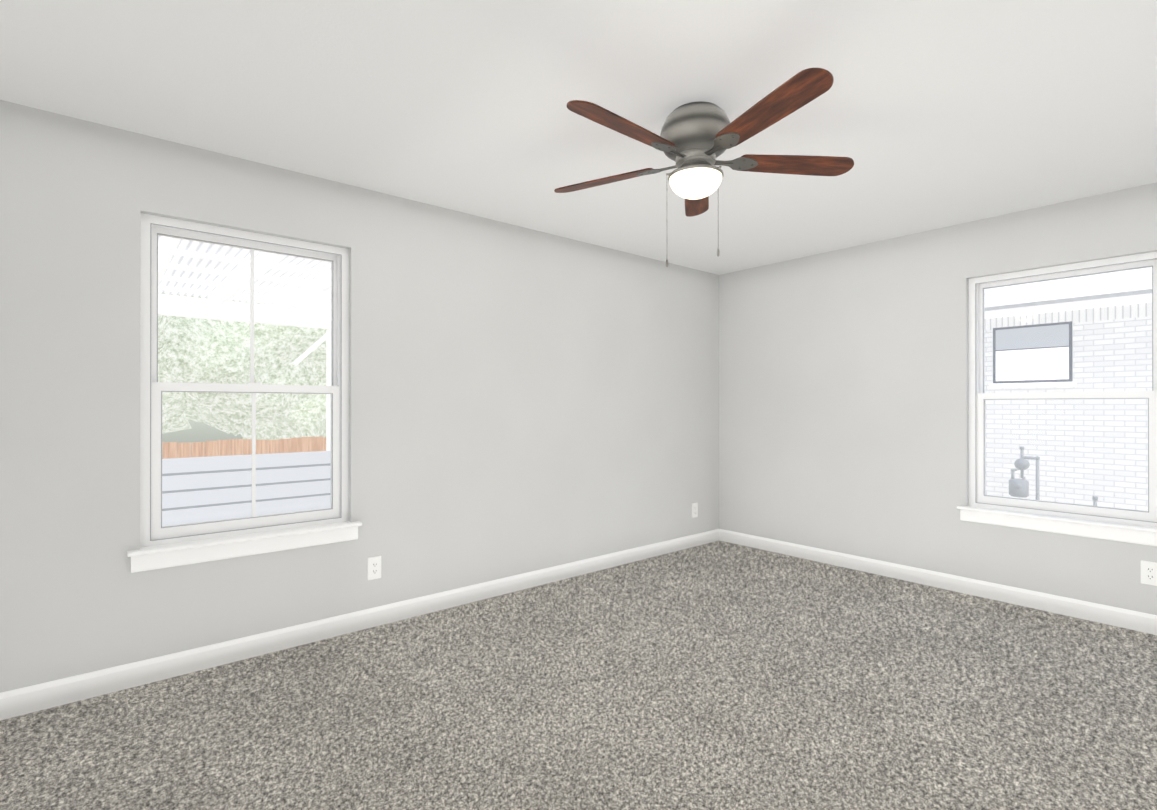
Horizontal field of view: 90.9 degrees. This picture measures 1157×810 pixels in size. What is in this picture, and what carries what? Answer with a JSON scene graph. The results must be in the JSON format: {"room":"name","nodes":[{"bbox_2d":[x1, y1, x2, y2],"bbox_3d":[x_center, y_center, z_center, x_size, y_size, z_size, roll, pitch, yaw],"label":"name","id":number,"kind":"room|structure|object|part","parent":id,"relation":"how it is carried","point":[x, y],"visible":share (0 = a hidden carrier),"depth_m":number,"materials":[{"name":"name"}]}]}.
{"room":"empty bedroom","nodes":[
{"label":"empty bedroom","id":0,"kind":"room"},
{"bbox_2d":[0,100,718,692],"bbox_3d":[-0.707,0.019,3.731,5.460,2.480,0.150,0,0,-40],"label":"wall","id":1,"kind":"structure","parent":0,"point":[522,400],"depth_m":3.22,"materials":[{"name":"grey paint"}]},
{"bbox_2d":[140,213,348,546],"bbox_3d":[-1.677,-0.107,2.935,0.930,1.540,0.091,0,0,-40],"label":"window","id":2,"kind":"structure","parent":1,"relation":"in","point":[153,531],"depth_m":2.87,"materials":[{"name":"white plastic"}]},
{"bbox_2d":[127,521,361,572],"bbox_3d":[-1.620,0.700,2.865,1.020,0.098,0.091,0,0,-40],"label":"sill","id":3,"kind":"structure","parent":1,"relation":"attached to","point":[147,558],"depth_m":2.80,"materials":[{"name":"white wood"}]},
{"bbox_2d":[0,529,719,719],"bbox_3d":[-0.653,1.207,3.665,5.160,0.105,0.016,0,0,-40],"label":"baseboard","id":4,"kind":"structure","parent":1,"relation":"attached to","point":[34,698],"depth_m":2.95,"materials":[{"name":"white wood"}]},
{"bbox_2d":[368,556,380,579],"bbox_3d":[-1.161,0.928,3.244,0.078,0.128,0.009,0,0,-40],"label":"electrical outlet","id":5,"kind":"object","parent":1,"relation":"attached to","point":[374,567],"visible":1,"depth_m":3.24,"materials":[{"name":"white plastic"}]},
{"bbox_2d":[692,503,697,517],"bbox_3d":[1.044,0.942,5.097,0.078,0.128,0.009,0,0,-40],"label":"electrical outlet","id":6,"kind":"object","parent":1,"relation":"attached to","point":[694,509],"visible":1,"depth_m":5.09,"materials":[{"name":"white plastic"}]},
{"bbox_2d":[0,540,1156,809],"bbox_3d":[0.564,1.317,2.217,5.460,0.120,4.100,0,0,-40],"label":"floor","id":7,"kind":"structure","parent":0,"point":[720,676],"depth_m":2.33,"materials":[{"name":"carpet"}]},
{"bbox_2d":[0,0,1156,274],"bbox_3d":[0.564,-1.298,2.221,5.460,0.150,4.100,0,0,-40],"label":"ceiling","id":8,"kind":"structure","parent":0,"point":[928,114],"depth_m":2.26,"materials":[{"name":"white paint"}]},
{"bbox_2d":[554,68,853,266],"bbox_3d":[0.451,-0.901,2.340,1.270,0.645,1.318,0,0,-40],"label":"ceiling fan","id":9,"kind":"object","parent":8,"relation":"hanging from","point":[694,140],"visible":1,"depth_m":2.27,"materials":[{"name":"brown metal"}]},
{"bbox_3d":[0.111,-1.021,2.600,0.505,0.007,0.122,0,13,30],"label":"blade","id":10,"kind":"part","parent":9,"relation":"part of","materials":[{"name":"brown wood"}]},
{"bbox_3d":[0.163,-1.022,2.089,0.505,0.007,0.122,0,13,-42],"label":"blade","id":11,"kind":"part","parent":9,"relation":"part of","materials":[{"name":"brown wood"}]},
{"bbox_3d":[0.485,-0.786,2.414,0.222,0.416,0.114,0,0,-40],"label":"cord","id":12,"kind":"part","parent":9,"relation":"part of","materials":[{"name":"silver metal"}]},
{"bbox_3d":[0.489,-0.911,2.380,0.216,0.088,0.216,0,0,-40],"label":"lamp shade","id":13,"kind":"part","parent":9,"relation":"part of","materials":[{"name":"white glass"}]},
{"bbox_3d":[0.582,-1.021,2.808,0.122,0.007,0.505,-13,-3,12],"label":"blade","id":14,"kind":"part","parent":9,"relation":"part of","materials":[{"name":"brown wood"}]},
{"bbox_3d":[0.665,-1.022,1.980,0.122,0.007,0.505,14,-6,-23],"label":"blade","id":15,"kind":"part","parent":9,"relation":"part of","materials":[{"name":"brown wood"}]},
{"bbox_3d":[0.924,-1.021,2.424,0.505,0.007,0.122,0,-13,-6],"label":"blade","id":16,"kind":"part","parent":9,"relation":"part of","materials":[{"name":"brown wood"}]},
{"bbox_2d":[719,182,1156,614],"bbox_3d":[2.596,0.020,3.927,0.150,2.480,3.800,0,0,-40],"label":"wall","id":17,"kind":"structure","parent":0,"point":[844,400],"depth_m":4.18,"materials":[{"name":"grey paint"}]},
{"bbox_2d":[720,529,1156,634],"bbox_3d":[2.530,1.207,3.876,0.016,0.105,3.750,0,0,-40],"label":"baseboard","id":18,"kind":"structure","parent":17,"relation":"attached to","point":[1100,613],"depth_m":3.80,"materials":[{"name":"white wood"}]},
{"bbox_2d":[957,505,1156,545],"bbox_3d":[2.900,0.726,3.450,0.091,0.098,1.030,0,0,-40],"label":"sill","id":19,"kind":"structure","parent":17,"relation":"attached to","point":[1124,532],"depth_m":3.41,"materials":[{"name":"white wood"}]},
{"bbox_2d":[969,251,1156,526],"bbox_3d":[2.968,-0.081,3.508,0.091,1.540,0.940,0,0,-40],"label":"window","id":20,"kind":"structure","parent":17,"relation":"in","point":[978,398],"depth_m":3.52,"materials":[{"name":"white plastic"}]},
{"bbox_2d":[1141,560,1156,585],"bbox_3d":[3.153,0.928,3.140,0.009,0.128,0.078,0,0,-40],"label":"electrical outlet","id":21,"kind":"object","parent":17,"relation":"attached to","point":[1148,572],"visible":1,"depth_m":3.14,"materials":[{"name":"white plastic"}]},
{"label":"outside","id":22,"kind":"structure","parent":0,"visible":0},
{"bbox_3d":[-0.382,1.870,9.977,40.000,0.100,36.000,0,0,-40],"label":"ground","id":23,"kind":"structure","parent":22,"visible":0},
{"bbox_2d":[162,437,325,458],"bbox_3d":[-4.194,1.127,7.532,13.015,1.377,0.060,0,0,-40],"label":"fence","id":24,"kind":"object","parent":23,"relation":"on","point":[299,442],"depth_m":7.34,"materials":[{"name":"brown wood"}]},
{"bbox_2d":[158,235,330,450],"bbox_3d":[-2.854,0.270,4.995,6.212,3.084,4.550,0,0,-40],"label":"pergola roof","id":25,"kind":"structure","parent":23,"relation":"on","point":[227,254],"depth_m":5.87,"materials":[{"name":"grey paint"}]},
{"bbox_2d":[158,293,330,439],"bbox_3d":[-8.210,-1.483,9.389,13.328,6.605,5.164,0,0,-40],"label":"trees","id":26,"kind":"object","parent":23,"relation":"on","point":[239,414],"depth_m":9.86,"materials":[{"name":"green plant"}]},
{"bbox_2d":[162,451,330,525],"bbox_3d":[-2.966,1.107,4.894,6.580,1.408,0.080,0,0,-40],"label":"fence","id":27,"kind":"object","parent":23,"relation":"on","point":[219,487],"depth_m":4.91,"materials":[{"name":"grey wood"}]},
{"bbox_2d":[1009,446,1039,499],"bbox_3d":[6.583,1.212,8.381,0.388,1.210,0.368,0,0,-40],"label":"gas meter","id":28,"kind":"object","parent":23,"relation":"on","point":[1014,491],"depth_m":8.30,"materials":[{"name":"grey metal"}]},
{"bbox_2d":[985,267,1151,510],"bbox_3d":[7.266,-0.664,9.878,3.716,4.968,22.000,0,0,-40],"label":"brick house","id":29,"kind":"structure","parent":23,"relation":"on","point":[1078,410],"depth_m":8.09,"materials":[{"name":"grey brick"}]},
{"bbox_2d":[1092,496,1097,505],"bbox_3d":[7.160,1.542,7.891,0.060,0.550,0.060,0,0,-40],"label":"pipe stub","id":30,"kind":"object","parent":23,"relation":"on","point":[1095,500],"depth_m":7.88,"materials":[{"name":"grey metal"}]}
]}

